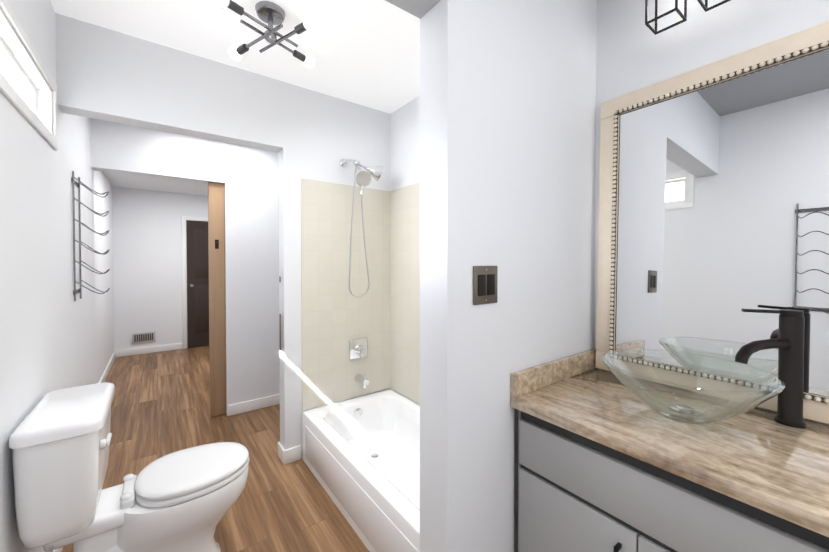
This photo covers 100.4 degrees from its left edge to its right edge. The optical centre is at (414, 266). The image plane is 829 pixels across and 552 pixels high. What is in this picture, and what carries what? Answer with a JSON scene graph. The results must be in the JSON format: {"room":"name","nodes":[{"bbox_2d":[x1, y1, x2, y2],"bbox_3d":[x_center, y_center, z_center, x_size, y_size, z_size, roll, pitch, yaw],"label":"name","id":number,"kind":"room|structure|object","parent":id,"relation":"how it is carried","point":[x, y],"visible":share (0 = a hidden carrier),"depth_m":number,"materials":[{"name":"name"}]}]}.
{"room":"bathroom","nodes":[
{"label":"bathroom","id":0,"kind":"room"},
{"bbox_2d":[0,0,95,551],"bbox_3d":[-0.984,0.073,0.570,0.120,2.575,5.040,-1,1,-37],"label":"wall","id":1,"kind":"structure","parent":0,"point":[47,335],"depth_m":1.41,"materials":[{"name":"white paint"}]},
{"bbox_2d":[0,0,57,149],"bbox_3d":[-1.306,-0.701,1.033,0.097,0.310,1.455,-1,1,-37],"label":"basement window","id":2,"kind":"structure","parent":1,"relation":"in","point":[28,92],"depth_m":1.36,"materials":[{"name":"white"}]},
{"bbox_2d":[53,547,62,551],"bbox_3d":[-0.930,1.313,0.628,0.017,0.095,4.800,-1,1,-37],"label":"baseboard","id":3,"kind":"structure","parent":1,"relation":"attached to","point":[59,549],"depth_m":1.57,"materials":[{"name":"white wood"}]},
{"bbox_2d":[71,171,109,300],"bbox_3d":[-1.927,-0.175,2.070,0.149,0.738,0.204,-1,1,-37],"label":"towel rail","id":4,"kind":"object","parent":1,"relation":"attached to","point":[77,184],"visible":0.98,"depth_m":2.04,"materials":[{"name":"silver metal"}]},
{"bbox_2d":[99,350,116,382],"bbox_3d":[-3.426,1.267,3.782,0.017,0.095,2.960,-1,1,-37],"label":"baseboard","id":5,"kind":"structure","parent":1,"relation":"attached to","point":[103,378],"depth_m":4.25,"materials":[{"name":"white wood"}]},
{"bbox_2d":[93,170,116,382],"bbox_3d":[-3.510,0.092,3.764,0.120,2.445,3.101,-1,1,-37],"label":"wall","id":6,"kind":"structure","parent":0,"point":[106,303],"depth_m":4.12,"materials":[{"name":"white paint"}]},
{"bbox_2d":[113,187,207,349],"bbox_3d":[-3.525,0.066,5.608,2.050,2.445,0.120,-1,1,-37],"label":"wall","id":7,"kind":"structure","parent":0,"point":[141,259],"depth_m":5.20,"materials":[{"name":"white paint"}]},
{"bbox_2d":[132,332,154,342],"bbox_3d":[-4.032,1.050,5.147,0.270,0.140,0.010,-1,1,-37],"label":"air vent","id":8,"kind":"object","parent":7,"relation":"in","point":[143,337],"visible":0.98,"depth_m":5.14,"materials":[{"name":"silver metal"}]},
{"bbox_2d":[117,343,181,356],"bbox_3d":[-3.971,1.247,5.210,0.780,0.095,0.014,-1,1,-37],"label":"baseboard","id":9,"kind":"structure","parent":7,"relation":"attached to","point":[126,352],"depth_m":5.19,"materials":[{"name":"white wood"}]},
{"bbox_2d":[186,220,208,347],"bbox_3d":[-3.347,0.272,5.606,0.570,2.017,0.095,-1,1,-37],"label":"hall door","id":10,"kind":"structure","parent":7,"relation":"in","point":[197,285],"depth_m":5.53,"materials":[{"name":"brown wood"}]},
{"bbox_2d":[181,183,228,415],"bbox_3d":[-2.454,0.261,4.399,0.700,2.090,3.100,-1,1,-37],"label":"door frame","id":11,"kind":"structure","parent":7,"relation":"attached to","point":[184,281],"depth_m":5.43,"materials":[{"name":"white wood"}]},
{"bbox_2d":[90,118,279,412],"bbox_3d":[-1.628,0.101,3.155,1.920,2.445,0.120,-1,1,-37],"label":"wall","id":12,"kind":"structure","parent":0,"point":[248,175],"depth_m":3.12,"materials":[{"name":"white paint"}]},
{"bbox_2d":[208,182,225,416],"bbox_3d":[-1.735,0.291,3.053,0.134,2.053,0.080,-1,1,-37],"label":"sliding door","id":13,"kind":"structure","parent":12,"relation":"in","point":[217,305],"depth_m":3.05,"materials":[{"name":"brown wood"}]},
{"bbox_2d":[228,394,279,415],"bbox_3d":[-1.234,1.273,3.379,1.040,0.095,0.014,-1,1,-37],"label":"baseboard","id":14,"kind":"structure","parent":12,"relation":"attached to","point":[255,404],"depth_m":3.19,"materials":[{"name":"white wood"}]},
{"bbox_2d":[62,345,369,551],"bbox_3d":[-1.179,1.365,2.373,2.450,0.060,8.200,-1,1,-37],"label":"floor","id":15,"kind":"structure","parent":0,"point":[160,405],"depth_m":2.56,"materials":[{"name":"brown wood"}]},
{"bbox_2d":[9,382,249,551],"bbox_3d":[-1.101,0.931,1.466,0.729,0.834,0.484,-1,1,-37],"label":"toilet","id":16,"kind":"object","parent":15,"relation":"on","point":[184,500],"visible":1,"depth_m":1.31,"materials":[{"name":"white ceramic"}]},
{"bbox_2d":[302,389,419,551],"bbox_3d":[-0.046,1.174,2.014,0.732,0.332,1.500,-1,1,-37],"label":"bathtub","id":17,"kind":"object","parent":15,"relation":"on","point":[361,457],"visible":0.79,"depth_m":2.09,"materials":[{"name":"white ceramic"}]},
{"bbox_2d":[510,348,828,551],"bbox_3d":[0.784,0.858,1.027,0.582,0.993,0.783,-1,1,-37],"label":"bathroom vanity","id":18,"kind":"object","parent":15,"relation":"on","point":[606,461],"visible":0.96,"depth_m":0.91,"materials":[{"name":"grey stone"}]},
{"bbox_2d":[602,349,784,423],"bbox_3d":[0.794,0.367,1.026,0.418,0.144,0.418,-1,1,-37],"label":"vessel sink","id":19,"kind":"object","parent":18,"relation":"in","point":[760,398],"visible":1,"depth_m":0.97,"materials":[{"name":"clear glass"}]},
{"bbox_2d":[735,309,805,427],"bbox_3d":[0.970,0.281,0.946,0.226,0.318,0.126,-1,1,-37],"label":"faucet","id":20,"kind":"object","parent":18,"relation":"on","point":[788,343],"visible":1,"depth_m":0.95,"materials":[{"name":"black metal"}]},
{"bbox_2d":[55,13,390,457],"bbox_3d":[-1.003,0.048,2.310,1.920,2.575,0.120,-1,1,-37],"label":"wall","id":21,"kind":"structure","parent":0,"point":[105,74],"depth_m":2.20,"materials":[{"name":"white paint"}]},
{"bbox_2d":[279,276,280,350],"bbox_3d":[-0.914,0.318,2.352,0.003,0.505,0.035,-1,1,-37],"label":"hinge plate","id":22,"kind":"object","parent":21,"relation":"attached to","point":[279,325],"visible":1,"depth_m":2.35,"materials":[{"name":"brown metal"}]},
{"bbox_2d":[277,442,300,457],"bbox_3d":[-0.619,1.283,2.696,0.864,0.095,0.014,-1,1,-37],"label":"baseboard","id":23,"kind":"structure","parent":21,"relation":"attached to","point":[282,452],"depth_m":2.37,"materials":[{"name":"white wood"}]},
{"bbox_2d":[340,159,382,296],"bbox_3d":[-0.377,-0.290,2.542,0.264,1.028,0.242,-1,1,-37],"label":"shower head","id":24,"kind":"object","parent":21,"relation":"attached to","point":[362,178],"visible":1,"depth_m":2.49},
{"bbox_2d":[50,0,419,195],"bbox_3d":[-1.139,-1.215,2.365,2.290,0.210,8.140,-1,1,-37],"label":"ceiling","id":25,"kind":"structure","parent":0,"point":[366,53],"depth_m":1.88,"materials":[{"name":"white paint"}]},
{"bbox_2d":[212,0,318,68],"bbox_3d":[-0.693,-1.145,1.664,0.434,0.168,0.434,0,1,-18],"label":"chandelier","id":26,"kind":"object","parent":25,"relation":"attached to","point":[270,14],"visible":1,"depth_m":1.64,"materials":[{"name":"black metal"}]},
{"bbox_2d":[385,0,596,551],"bbox_3d":[-0.025,0.067,0.988,1.920,2.575,0.130,-1,1,-37],"label":"wall","id":27,"kind":"structure","parent":0,"point":[507,133],"depth_m":1.11,"materials":[{"name":"white paint"}]},
{"bbox_2d":[473,266,497,304],"bbox_3d":[0.224,0.056,1.084,0.110,0.120,0.009,-1,1,-37],"label":"switch plate","id":28,"kind":"object","parent":27,"relation":"attached to","point":[485,281],"visible":1,"depth_m":1.08,"materials":[{"name":"brown metal"}]},
{"bbox_2d":[390,0,828,404],"bbox_3d":[-0.267,0.038,3.029,0.120,2.575,8.140,-1,1,-37],"label":"wall","id":29,"kind":"structure","parent":0,"point":[634,52],"depth_m":1.32,"materials":[{"name":"white paint"}]},
{"bbox_2d":[301,178,419,410],"bbox_3d":[-0.038,0.201,2.006,0.733,1.611,1.520,-1,1,-37],"label":"tiled wall","id":30,"kind":"structure","parent":29,"relation":"attached to","point":[382,315],"depth_m":2.60,"materials":[{"name":"beige tile"}]},
{"bbox_2d":[350,337,366,359],"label":"tub valve","id":31,"kind":"object","parent":30,"relation":"attached to","point":[358,348],"depth_m":2.63,"materials":[{"name":"silver metal"}]},
{"bbox_2d":[355,374,368,387],"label":"tub spout","id":32,"kind":"object","parent":30,"relation":"attached to","point":[359,378],"depth_m":2.57,"materials":[{"name":"silver metal"}]},
{"bbox_2d":[645,0,730,34],"bbox_3d":[0.983,-0.998,1.102,0.142,0.293,0.490,-1,1,-37],"label":"sconce","id":33,"kind":"object","parent":29,"relation":"attached to","point":[684,16],"visible":1,"depth_m":1.20,"materials":[{"name":"black metal"}]},
{"bbox_2d":[595,21,828,423],"bbox_3d":[1.005,-0.129,1.153,0.062,1.119,0.765,-1,1,-37],"label":"mirror","id":34,"kind":"object","parent":29,"relation":"attached to","point":[713,219],"visible":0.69,"depth_m":1.14,"materials":[{"name":"brown mirror"}]}
]}

